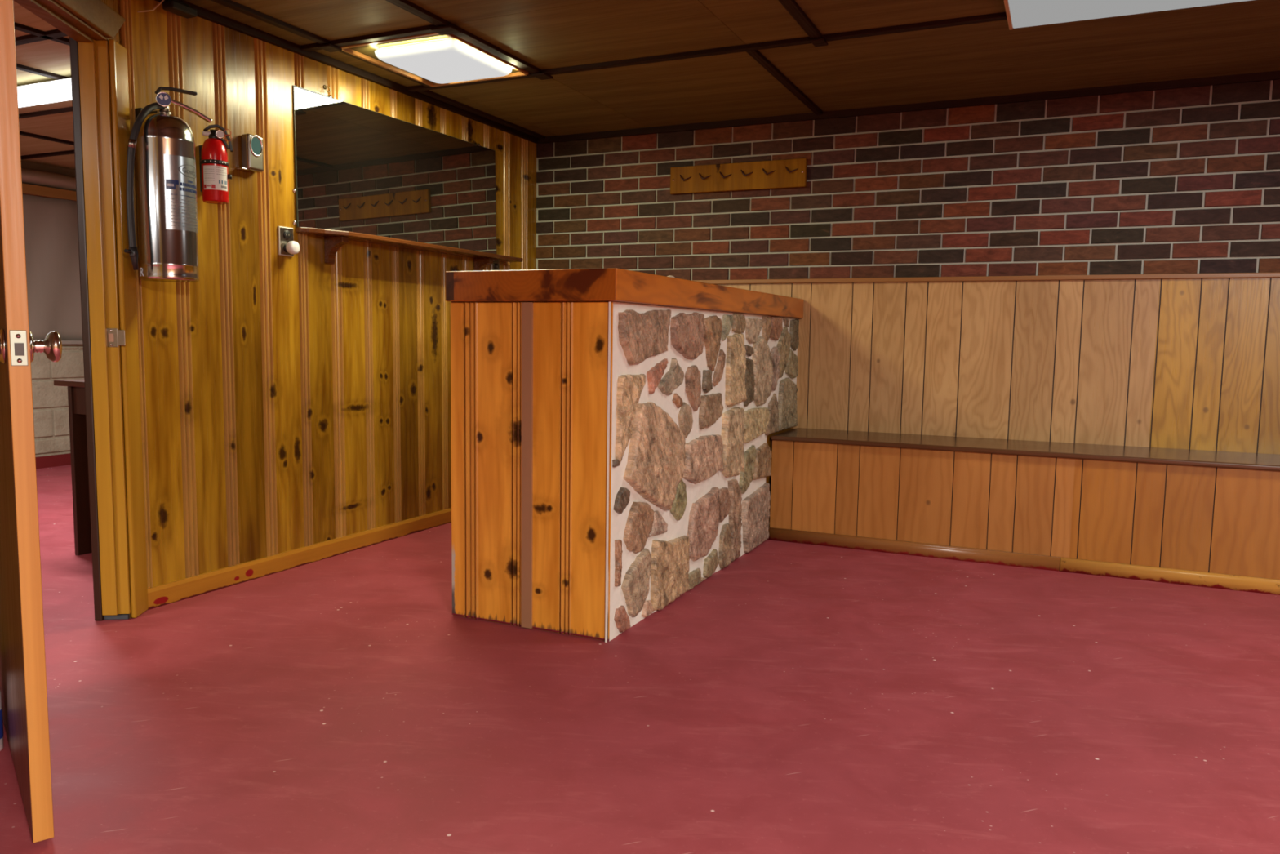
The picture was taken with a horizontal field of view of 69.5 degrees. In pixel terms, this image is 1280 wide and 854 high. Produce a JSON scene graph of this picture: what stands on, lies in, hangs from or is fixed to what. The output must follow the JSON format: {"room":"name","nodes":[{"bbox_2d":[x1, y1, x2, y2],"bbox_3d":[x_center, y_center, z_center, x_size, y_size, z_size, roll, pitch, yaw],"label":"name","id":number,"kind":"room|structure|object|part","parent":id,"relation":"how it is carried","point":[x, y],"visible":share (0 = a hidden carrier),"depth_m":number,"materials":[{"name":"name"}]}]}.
{"room":"basement bar room","nodes":[
{"label":"basement bar room","id":0,"kind":"room"},
{"bbox_2d":[21,160,75,177],"bbox_3d":[-5.354,-0.980,3.890,0.180,1.205,7.800,3,6,25],"label":"wall","id":1,"kind":"structure","parent":0,"point":[27,165],"depth_m":6.35,"materials":[{"name":"brown wood"}]},
{"bbox_2d":[31,344,84,457],"bbox_3d":[-5.316,0.067,3.989,0.280,0.845,8.190,3,6,25],"label":"wall","id":2,"kind":"structure","parent":0,"point":[50,401],"depth_m":6.38,"materials":[{"name":"beige brick"}]},
{"bbox_2d":[35,453,71,468],"bbox_3d":[-5.203,0.456,3.949,0.018,0.080,7.800,3,6,25],"label":"baseboard","id":3,"kind":"structure","parent":2,"relation":"attached to","point":[54,460],"depth_m":6.39,"materials":[{"name":"red paint"}]},
{"bbox_2d":[61,340,82,344],"bbox_3d":[-5.309,-0.365,3.924,0.300,0.027,7.800,3,6,25],"label":"trim","id":4,"kind":"structure","parent":2,"relation":"on","point":[64,342],"depth_m":6.45,"materials":[{"name":"beige"}]},
{"bbox_2d":[119,0,536,587],"bbox_3d":[-1.193,-0.517,4.249,0.130,2.075,2.585,3,6,25],"label":"wall","id":5,"kind":"structure","parent":0,"point":[287,403],"depth_m":3.61,"materials":[{"name":"brown wood"}]},
{"bbox_2d":[0,0,62,842],"bbox_3d":[-1.318,-0.180,1.906,0.142,1.829,0.759,-4,7,-38],"label":"door","id":6,"kind":"structure","parent":5,"relation":"in","point":[23,675],"depth_m":1.66,"materials":[{"name":"brown wood"}]},
{"bbox_3d":[-1.157,-0.143,1.633,0.054,0.062,0.062,-4,7,-38],"label":"knob","id":7,"kind":"part","parent":6,"relation":"part of","materials":[{"name":"gold metal"}]},
{"bbox_3d":[-1.085,-0.138,1.613,0.025,0.062,0.003,-4,7,-38],"label":"latch plate","id":8,"kind":"part","parent":6,"relation":"part of","materials":[{"name":"silver metal"}]},
{"bbox_3d":[-1.088,-0.147,1.687,0.054,0.062,0.062,-4,7,-38],"label":"knob","id":9,"kind":"part","parent":6,"relation":"part of","materials":[{"name":"gold metal"}]},
{"bbox_2d":[13,0,148,621],"bbox_3d":[-1.665,-0.293,2.553,0.124,1.943,1.014,0,6,-7],"label":"door frame","id":10,"kind":"structure","parent":5,"relation":"attached to","point":[102,337],"depth_m":2.95,"materials":[{"name":"brown wood"}]},
{"bbox_3d":[-1.678,-0.286,2.956,0.056,0.060,0.004,0,6,-7],"label":"strike plate","id":11,"kind":"part","parent":10,"relation":"part of","materials":[{"name":"silver metal"}]},
{"bbox_2d":[101,0,131,617],"bbox_3d":[-1.676,-0.361,2.568,0.098,2.075,1.124,0,6,-7],"label":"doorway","id":12,"kind":"structure","parent":5,"relation":"in","point":[113,4],"depth_m":2.95,"materials":[{"name":"brown wood"}]},
{"bbox_2d":[124,86,212,282],"bbox_3d":[-1.532,-0.793,3.006,0.234,0.626,0.221,-1,6,-16],"label":"fire extinguisher","id":13,"kind":"object","parent":5,"relation":"attached to","point":[163,144],"visible":1,"depth_m":2.96,"materials":[{"name":"silver metal"}]},
{"bbox_3d":[-1.520,-1.094,3.025,0.020,0.029,0.130,6,7,41],"label":"lever","id":14,"kind":"part","parent":13,"relation":"part of","materials":[{"name":"black rubber"}]},
{"bbox_2d":[165,178,196,199],"bbox_3d":[-1.481,-0.774,2.995,0.024,0.052,0.118,3,6,25],"label":"print","id":15,"kind":"object","parent":13,"relation":"on","point":[175,188],"depth_m":2.98,"materials":[{"name":"blue"}]},
{"bbox_2d":[166,197,198,229],"bbox_3d":[-1.480,-0.694,3.011,0.028,0.086,0.128,3,6,17],"label":"print","id":16,"kind":"object","parent":13,"relation":"attached to","point":[181,212],"depth_m":2.98,"materials":[{"name":"grey metal"}]},
{"bbox_3d":[-1.494,-1.048,3.059,0.020,0.053,0.141,6,7,41],"label":"carry handle","id":17,"kind":"part","parent":13,"relation":"part of","materials":[{"name":"silver metal"}]},
{"bbox_2d":[162,0,197,18],"bbox_3d":[-1.547,-1.411,3.102,0.051,0.042,0.100,3,6,25],"label":"cleat","id":18,"kind":"object","parent":5,"relation":"attached to","point":[175,6],"visible":1,"depth_m":3.09,"materials":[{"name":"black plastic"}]},
{"bbox_2d":[137,0,164,12],"bbox_3d":[-1.603,-1.385,3.031,0.088,0.066,0.007,-4,7,-39],"label":"wire","id":19,"kind":"object","parent":18,"relation":"hanging from","point":[162,1],"visible":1,"depth_m":3.03,"materials":[{"name":"beige"}]},
{"bbox_2d":[199,124,232,204],"bbox_3d":[-1.502,-0.927,3.253,0.107,0.270,0.096,3,6,25],"label":"fire extinguisher","id":20,"kind":"object","parent":5,"relation":"attached to","point":[213,156],"visible":1,"depth_m":3.22,"materials":[{"name":"red metal"}]},
{"bbox_2d":[204,166,214,180],"bbox_3d":[-1.498,-0.881,3.210,0.034,0.047,0.003,1,6,1],"label":"print","id":21,"kind":"object","parent":20,"relation":"on","point":[209,171],"depth_m":3.21,"materials":[{"name":"grey paper"}]},
{"bbox_2d":[204,184,215,188],"bbox_3d":[-1.500,-0.838,3.215,0.040,0.013,0.005,1,6,3],"label":"print","id":22,"kind":"object","parent":20,"relation":"attached to","point":[206,186],"depth_m":3.21,"materials":[{"name":"red paper"}]},
{"bbox_3d":[-1.483,-1.017,3.245,0.092,0.088,0.018,-2,6,-24],"label":"lever","id":23,"kind":"part","parent":20,"relation":"part of","materials":[{"name":"black plastic"}]},
{"bbox_3d":[-1.471,-1.004,3.252,0.047,0.046,0.016,-2,6,-24],"label":"carry handle","id":24,"kind":"part","parent":20,"relation":"part of","materials":[{"name":"black plastic"}]},
{"bbox_2d":[236,133,263,172],"bbox_3d":[-1.449,-1.018,3.430,0.046,0.133,0.097,3,6,25],"label":"wall dispenser","id":25,"kind":"object","parent":5,"relation":"attached to","point":[252,161],"visible":1,"depth_m":3.42,"materials":[{"name":"silver metal"}]},
{"bbox_3d":[-1.467,-0.952,3.408,0.030,0.005,0.030,3,6,25],"label":"lever","id":26,"kind":"part","parent":25,"relation":"part of","materials":[{"name":"silver metal"}]},
{"bbox_2d":[277,226,293,256],"bbox_3d":[-1.390,-0.730,3.630,0.016,0.112,0.074,3,6,25],"label":"wall outlet","id":27,"kind":"object","parent":5,"relation":"attached to","point":[285,234],"visible":0.92,"depth_m":3.62,"materials":[{"name":"grey"}]},
{"bbox_2d":[283,230,290,239],"bbox_3d":[-1.385,-0.755,3.625,0.005,0.033,0.033,3,6,25],"label":"receptacle","id":28,"kind":"object","parent":27,"relation":"attached to","point":[286,233],"depth_m":3.62,"materials":[{"name":"brown plastic"}]},
{"bbox_2d":[285,240,299,254],"bbox_3d":[-1.371,-0.704,3.627,0.055,0.052,0.052,3,6,25],"label":"night light","id":29,"kind":"object","parent":27,"relation":"attached to","point":[292,246],"visible":1,"depth_m":3.61,"materials":[{"name":"white plastic"}]},
{"bbox_2d":[147,507,451,609],"bbox_3d":[-1.145,0.484,4.316,0.018,0.070,2.578,3,6,25],"label":"baseboard","id":30,"kind":"structure","parent":5,"relation":"attached to","point":[169,593],"depth_m":3.70,"materials":[{"name":"brown wood"}]},
{"bbox_2d":[210,0,431,87],"bbox_3d":[-1.345,-1.457,3.276,0.035,0.015,1.940,3,6,25],"label":"trim","id":31,"kind":"structure","parent":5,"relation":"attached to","point":[231,4],"depth_m":3.36,"materials":[{"name":"brown wood"}]},
{"bbox_2d":[323,84,330,92],"bbox_3d":[-1.281,-1.384,3.776,0.022,0.031,0.022,3,6,25],"label":"hook","id":32,"kind":"object","parent":5,"relation":"attached to","point":[325,86],"visible":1,"depth_m":3.77,"materials":[{"name":"gold metal"}]},
{"bbox_2d":[317,43,342,52],"bbox_3d":[-1.202,-1.470,3.579,0.060,0.010,0.070,3,6,25],"label":"cleat","id":33,"kind":"object","parent":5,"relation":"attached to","point":[329,47],"visible":1,"depth_m":3.56,"materials":[{"name":"brown wood"}]},
{"bbox_2d":[155,0,537,143],"bbox_3d":[-1.117,-1.528,4.114,0.022,0.029,2.540,3,6,25],"label":"trim","id":34,"kind":"structure","parent":5,"relation":"attached to","point":[202,12],"depth_m":3.82,"materials":[{"name":"brown wood"}]},
{"bbox_2d":[300,24,435,52],"bbox_3d":[-1.022,-1.473,3.497,0.666,0.017,0.035,3,6,25],"label":"trim","id":35,"kind":"structure","parent":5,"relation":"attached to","point":[426,28],"depth_m":3.48,"materials":[{"name":"brown wood"}]},
{"bbox_2d":[292,84,496,253],"bbox_3d":[-1.064,-1.130,4.260,0.016,0.558,1.393,4,6,26],"label":"mirror","id":36,"kind":"object","parent":5,"relation":"attached to","point":[357,169],"visible":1,"depth_m":4.13,"materials":[{"name":"clear glass"}]},
{"bbox_2d":[295,226,522,271],"bbox_3d":[-1.000,-0.788,4.333,0.126,0.128,1.502,3,6,25],"label":"wall shelf","id":37,"kind":"object","parent":5,"relation":"attached to","point":[334,240],"visible":0.84,"depth_m":4.05,"materials":[{"name":"brown wood"}]},
{"bbox_2d":[430,24,462,35],"bbox_3d":[-0.703,-1.440,3.349,0.090,0.010,0.070,3,6,25],"label":"cleat","id":38,"kind":"object","parent":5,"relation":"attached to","point":[446,29],"visible":1,"depth_m":3.33,"materials":[{"name":"brown wood"}]},
{"bbox_2d":[417,89,545,139],"bbox_3d":[-0.781,-1.588,4.711,0.035,0.015,1.110,3,6,25],"label":"trim","id":39,"kind":"structure","parent":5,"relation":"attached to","point":[428,92],"depth_m":4.64,"materials":[{"name":"brown wood"}]},
{"bbox_2d":[490,260,499,270],"bbox_3d":[-0.775,-0.835,4.953,0.016,0.112,0.074,3,6,25],"label":"wall outlet","id":40,"kind":"object","parent":5,"relation":"attached to","point":[495,265],"visible":0.47,"depth_m":4.94,"materials":[{"name":"grey"}]},
{"bbox_2d":[532,71,553,79],"bbox_3d":[-0.413,-1.492,3.926,0.060,0.010,0.075,3,6,25],"label":"cleat","id":41,"kind":"object","parent":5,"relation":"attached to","point":[542,76],"visible":1,"depth_m":3.91,"materials":[{"name":"brown wood"}]},
{"bbox_2d":[0,464,1279,853],"bbox_3d":[-1.103,0.778,2.070,9.600,0.080,7.800,3,6,25],"label":"floor","id":42,"kind":"structure","parent":0,"point":[798,698],"depth_m":2.34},
{"bbox_2d":[0,690,4,751],"bbox_3d":[-1.475,0.616,2.067,0.076,0.232,0.076,3,6,25],"label":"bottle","id":43,"kind":"object","parent":42,"relation":"on","point":[2,744],"visible":1,"depth_m":2.08,"materials":[{"name":"blue plastic"}]},
{"bbox_2d":[53,378,92,555],"bbox_3d":[-2.006,0.167,3.995,0.710,0.738,0.580,3,6,25],"label":"side table","id":44,"kind":"object","parent":42,"relation":"on","point":[76,388],"visible":0.2,"depth_m":3.88,"materials":[{"name":"black wood"}]},
{"bbox_3d":[-2.260,0.164,4.111,0.022,0.715,0.545,3,6,25],"label":"panel","id":45,"kind":"part","parent":44,"relation":"part of","materials":[{"name":"black wood"}]},
{"bbox_2d":[445,267,804,642],"bbox_3d":[0.095,-0.003,3.899,0.633,1.155,2.145,3,6,25],"label":"bar counter","id":46,"kind":"object","parent":42,"relation":"on","point":[612,428],"depth_m":3.01,"materials":[{"name":"brown wood"}]},
{"bbox_3d":[-0.359,0.130,2.962,0.598,1.051,0.012,3,6,25],"label":"pine panel","id":47,"kind":"part","parent":46,"relation":"part of","materials":[{"name":"orange wood"}]},
{"bbox_2d":[767,427,1279,595],"bbox_3d":[2.535,0.378,3.734,4.032,0.499,0.454,3,6,25],"label":"bench","id":48,"kind":"object","parent":42,"relation":"on","point":[1186,517],"visible":1,"depth_m":3.91,"materials":[{"name":"brown wood"}]},
{"bbox_3d":[1.187,0.542,4.139,1.267,0.056,0.025,3,6,25],"label":"kick moulding","id":49,"kind":"part","parent":48,"relation":"part of","materials":[{"name":"brown wood"}]},
{"bbox_3d":[2.539,0.141,3.713,4.032,0.022,0.451,3,6,25],"label":"seat","id":50,"kind":"part","parent":48,"relation":"part of","materials":[{"name":"brown wood"}]},
{"bbox_3d":[3.017,0.650,3.297,2.763,0.056,0.025,3,6,25],"label":"kick moulding","id":51,"kind":"part","parent":48,"relation":"part of","materials":[{"name":"brown wood"}]},
{"bbox_2d":[13,0,1279,169],"bbox_3d":[-1.073,-1.365,1.862,9.600,0.084,7.800,3,6,25],"label":"ceiling","id":52,"kind":"structure","parent":0,"point":[985,59],"depth_m":3.60,"materials":[{"name":"brown wood"}]},
{"bbox_2d":[14,29,67,45],"bbox_3d":[-3.279,-1.554,3.990,3.400,0.015,0.040,3,6,25],"label":"trim","id":53,"kind":"structure","parent":52,"relation":"attached to","point":[54,33],"depth_m":3.54,"materials":[{"name":"brown wood"}]},
{"bbox_2d":[13,22,69,45],"bbox_3d":[-2.305,-1.486,3.432,0.040,0.015,3.220,3,6,25],"label":"trim","id":54,"kind":"structure","parent":52,"relation":"attached to","point":[17,26],"depth_m":3.48,"materials":[{"name":"brown wood"}]},
{"bbox_2d":[16,63,69,79],"bbox_3d":[-2.429,-1.586,4.444,0.040,0.015,1.480,3,6,25],"label":"trim","id":55,"kind":"structure","parent":52,"relation":"attached to","point":[20,67],"depth_m":4.02,"materials":[{"name":"brown wood"}]},
{"bbox_2d":[17,77,71,107],"bbox_3d":[-2.775,-1.540,4.249,1.200,0.045,0.206,3,6,25],"label":"fluorescent light","id":56,"kind":"object","parent":52,"relation":"attached to","point":[60,90],"visible":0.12,"depth_m":4.18,"materials":[{"name":"white plastic"}]},
{"bbox_2d":[18,106,72,118],"bbox_3d":[-2.909,-1.618,4.703,3.470,0.015,0.030,3,6,25],"label":"trim","id":57,"kind":"structure","parent":52,"relation":"attached to","point":[68,108],"depth_m":4.76,"materials":[{"name":"brown wood"}]},
{"bbox_2d":[19,130,74,145],"bbox_3d":[-3.672,-1.659,5.015,0.040,0.015,1.480,3,6,25],"label":"trim","id":58,"kind":"structure","parent":52,"relation":"attached to","point":[23,133],"depth_m":5.41,"materials":[{"name":"brown wood"}]},
{"bbox_2d":[20,150,74,159],"bbox_3d":[-2.550,-1.676,5.355,3.370,0.015,0.040,3,6,25],"label":"trim","id":59,"kind":"structure","parent":52,"relation":"attached to","point":[68,152],"depth_m":5.92,"materials":[{"name":"brown wood"}]},
{"bbox_2d":[339,32,528,87],"bbox_3d":[-0.825,-1.477,3.762,0.510,0.051,0.600,3,6,25],"label":"ceiling light","id":60,"kind":"object","parent":52,"relation":"attached to","point":[453,60],"visible":0.92,"depth_m":3.67,"materials":[{"name":"white plastic"}]},
{"bbox_3d":[-0.788,-1.491,3.734,0.350,0.015,0.380,3,6,25],"label":"plate","id":61,"kind":"part","parent":60,"relation":"part of","materials":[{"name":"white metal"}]},
{"bbox_2d":[374,39,512,84],"bbox_3d":[-0.788,-1.466,3.737,0.394,0.036,0.426,3,6,25],"label":"diffuser","id":62,"kind":"object","parent":60,"relation":"attached to","point":[442,61],"depth_m":3.65,"materials":[{"name":"white plastic"}]},
{"bbox_2d":[386,0,542,73],"bbox_3d":[-0.947,-1.407,2.818,0.045,0.015,2.440,3,6,25],"label":"trim","id":63,"kind":"structure","parent":52,"relation":"attached to","point":[406,5],"depth_m":3.46,"materials":[{"name":"brown wood"}]},
{"bbox_2d":[407,12,1007,92],"bbox_3d":[1.476,-1.394,3.055,5.576,0.017,0.035,3,6,25],"label":"trim","id":64,"kind":"structure","parent":52,"relation":"attached to","point":[1001,15],"depth_m":3.53,"materials":[{"name":"brown wood"}]},
{"bbox_2d":[746,49,822,114],"bbox_3d":[0.654,-1.504,4.056,0.035,0.015,1.100,3,6,25],"label":"trim","id":65,"kind":"structure","parent":52,"relation":"attached to","point":[756,55],"depth_m":3.97,"materials":[{"name":"brown wood"}]},
{"bbox_2d":[778,0,822,39],"bbox_3d":[-0.467,-1.224,1.003,0.040,0.015,5.334,3,6,25],"label":"trim","id":66,"kind":"structure","parent":52,"relation":"attached to","point":[792,6],"depth_m":3.20,"materials":[{"name":"brown wood"}]},
{"bbox_2d":[810,37,827,46],"bbox_3d":[0.665,-1.428,3.427,0.050,0.010,0.070,3,6,25],"label":"cleat","id":67,"kind":"object","parent":52,"relation":"attached to","point":[820,42],"visible":1,"depth_m":3.41,"materials":[{"name":"brown wood"}]},
{"bbox_2d":[1004,0,1251,30],"bbox_3d":[1.771,-1.351,2.808,1.220,0.042,0.296,3,6,25],"label":"fluorescent light","id":68,"kind":"object","parent":52,"relation":"attached to","point":[1020,13],"visible":1,"depth_m":2.98,"materials":[{"name":"white plastic"}]},
{"bbox_2d":[536,80,1279,454],"bbox_3d":[2.029,-0.470,4.236,5.760,2.075,0.166,3,6,25],"label":"wall","id":69,"kind":"structure","parent":0,"point":[1187,180],"depth_m":4.29,"materials":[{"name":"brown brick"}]},
{"bbox_2d":[670,158,807,194],"bbox_3d":[0.495,-1.291,4.762,0.735,0.139,0.044,3,6,25],"label":"coat rack","id":70,"kind":"object","parent":69,"relation":"attached to","point":[785,173],"visible":1,"depth_m":4.75,"materials":[{"name":"brown wood"}]},
{"bbox_2d":[537,70,1279,143],"bbox_3d":[1.951,-1.478,4.080,5.578,0.033,0.018,3,6,25],"label":"trim","id":71,"kind":"structure","parent":69,"relation":"attached to","point":[1272,75],"depth_m":4.32,"materials":[{"name":"brown wood"}]},
{"bbox_2d":[690,271,1279,284],"bbox_3d":[1.932,-0.674,4.168,5.600,0.021,0.026,3,6,25],"label":"trim","id":72,"kind":"structure","parent":69,"relation":"attached to","point":[1219,275],"depth_m":4.27,"materials":[{"name":"brown wood"}]},
{"bbox_3d":[-2.198,-0.759,6.591,3.675,2.075,0.300,3,6,25],"label":"wall","id":73,"kind":"structure","parent":0,"visible":0},
{"bbox_2d":[22,182,76,200],"bbox_3d":[-4.243,-1.552,5.800,0.060,0.063,2.680,3,6,25],"label":"trim","id":74,"kind":"structure","parent":73,"relation":"attached to","point":[32,189],"depth_m":6.25,"materials":[{"name":"brown wood"}]},
{"bbox_2d":[21,168,75,191],"bbox_3d":[-4.080,-1.667,6.112,0.064,0.110,1.800,3,6,25],"label":"sheet","id":75,"kind":"object","parent":74,"relation":"on","point":[30,176],"visible":0.34,"depth_m":6.25,"materials":[{"name":"beige"}]},
{"bbox_2d":[22,193,82,340],"bbox_3d":[-4.112,-1.067,6.181,0.062,0.972,1.801,3,6,25],"label":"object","id":76,"kind":"structure","parent":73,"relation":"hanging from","point":[51,224],"depth_m":6.34,"materials":[{"name":"grey paint"}]}
]}

